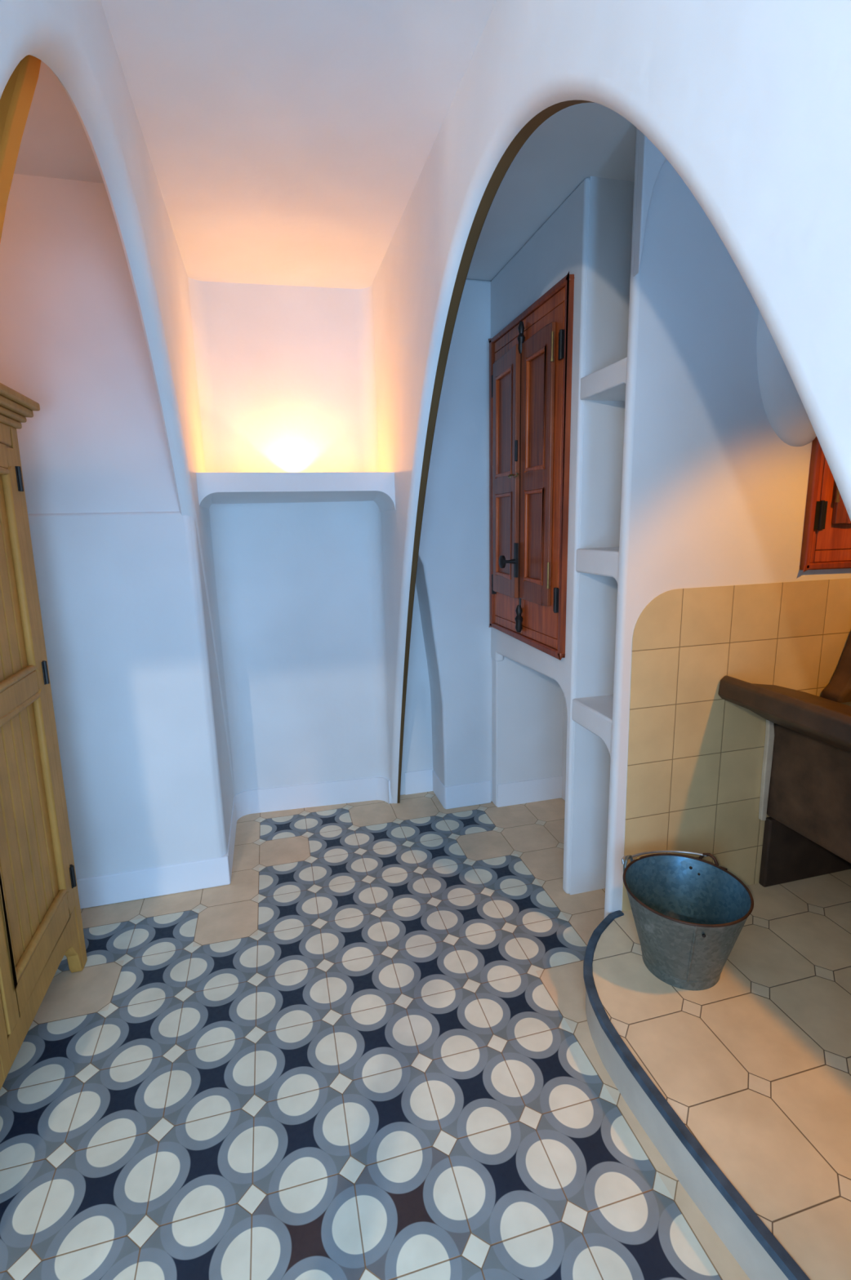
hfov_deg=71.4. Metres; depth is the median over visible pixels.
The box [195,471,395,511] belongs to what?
shelf
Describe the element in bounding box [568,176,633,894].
wall
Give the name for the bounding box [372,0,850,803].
wall
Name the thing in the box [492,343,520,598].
shutter
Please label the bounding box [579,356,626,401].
shelf
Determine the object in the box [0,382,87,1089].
wardrobe
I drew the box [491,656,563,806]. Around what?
wall
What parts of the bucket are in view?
bail handle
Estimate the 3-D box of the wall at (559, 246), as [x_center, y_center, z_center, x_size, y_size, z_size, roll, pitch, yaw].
[0.459,-0.308,2.580,0.046,2.594,0.862,-4,12,-14]
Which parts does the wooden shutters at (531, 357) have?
panel moulding, panel moulding, panel, panel, knob, lock plate, bolt rod, panel moulding, panel moulding, panel, panel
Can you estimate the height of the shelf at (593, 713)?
0.170 m
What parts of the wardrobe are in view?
beadboard panel, panel moulding, cornice, beadboard panel, panel moulding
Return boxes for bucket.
[621,849,753,990]
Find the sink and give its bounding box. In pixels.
[717,631,850,887]
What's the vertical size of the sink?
1.080 m
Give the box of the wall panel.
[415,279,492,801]
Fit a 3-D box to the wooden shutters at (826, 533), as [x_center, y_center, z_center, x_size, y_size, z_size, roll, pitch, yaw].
[1.589,-0.801,1.943,0.649,1.132,0.122,-4,12,-14]
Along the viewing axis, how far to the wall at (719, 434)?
1.93 m
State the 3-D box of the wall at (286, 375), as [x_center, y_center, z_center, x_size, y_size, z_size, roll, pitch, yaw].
[-0.633,-0.361,2.973,0.828,2.594,0.253,-4,12,-14]
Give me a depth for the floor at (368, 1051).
1.63 m
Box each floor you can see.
[0,791,750,1279]
[582,869,850,1279]
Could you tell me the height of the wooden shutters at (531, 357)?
1.357 m
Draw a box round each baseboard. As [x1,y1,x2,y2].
[76,777,391,909]
[404,768,432,795]
[431,769,490,808]
[497,775,561,807]
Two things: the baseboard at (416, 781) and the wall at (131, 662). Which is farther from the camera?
the baseboard at (416, 781)
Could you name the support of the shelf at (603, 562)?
attached to the wall at (719, 434)
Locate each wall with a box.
[0,0,234,786]
[0,173,233,879]
[187,276,392,803]
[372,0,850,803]
[400,585,432,795]
[490,177,590,893]
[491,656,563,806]
[561,694,566,800]
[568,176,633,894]
[604,128,850,918]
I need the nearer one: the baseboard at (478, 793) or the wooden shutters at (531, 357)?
the wooden shutters at (531, 357)
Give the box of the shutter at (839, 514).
[831,485,850,524]
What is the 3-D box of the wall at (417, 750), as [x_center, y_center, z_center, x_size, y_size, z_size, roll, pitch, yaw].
[-0.071,-0.416,3.180,0.391,2.594,0.126,-4,12,-14]
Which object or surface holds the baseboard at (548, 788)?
attached to the wall at (527, 704)
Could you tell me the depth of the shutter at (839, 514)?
1.99 m
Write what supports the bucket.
on the floor at (740, 1084)
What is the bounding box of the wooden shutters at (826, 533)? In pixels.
[798,436,850,572]
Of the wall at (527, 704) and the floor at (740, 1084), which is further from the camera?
the wall at (527, 704)
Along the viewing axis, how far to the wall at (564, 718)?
3.19 m
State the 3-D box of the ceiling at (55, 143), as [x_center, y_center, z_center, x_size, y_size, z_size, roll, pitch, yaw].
[-1.202,-1.294,0.640,1.219,0.058,4.140,-4,12,-14]
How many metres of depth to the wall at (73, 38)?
1.56 m
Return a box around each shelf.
[195,471,395,511]
[571,694,613,757]
[575,546,618,582]
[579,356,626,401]
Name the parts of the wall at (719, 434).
brow panel, tile panel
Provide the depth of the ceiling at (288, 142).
1.67 m
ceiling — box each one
[13,61,103,183]
[100,0,635,288]
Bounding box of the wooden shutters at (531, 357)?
[488,271,574,660]
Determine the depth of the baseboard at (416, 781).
3.35 m
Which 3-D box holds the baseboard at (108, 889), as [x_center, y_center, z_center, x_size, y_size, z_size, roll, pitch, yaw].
[-1.097,0.938,2.805,1.985,0.133,0.673,-4,12,-14]

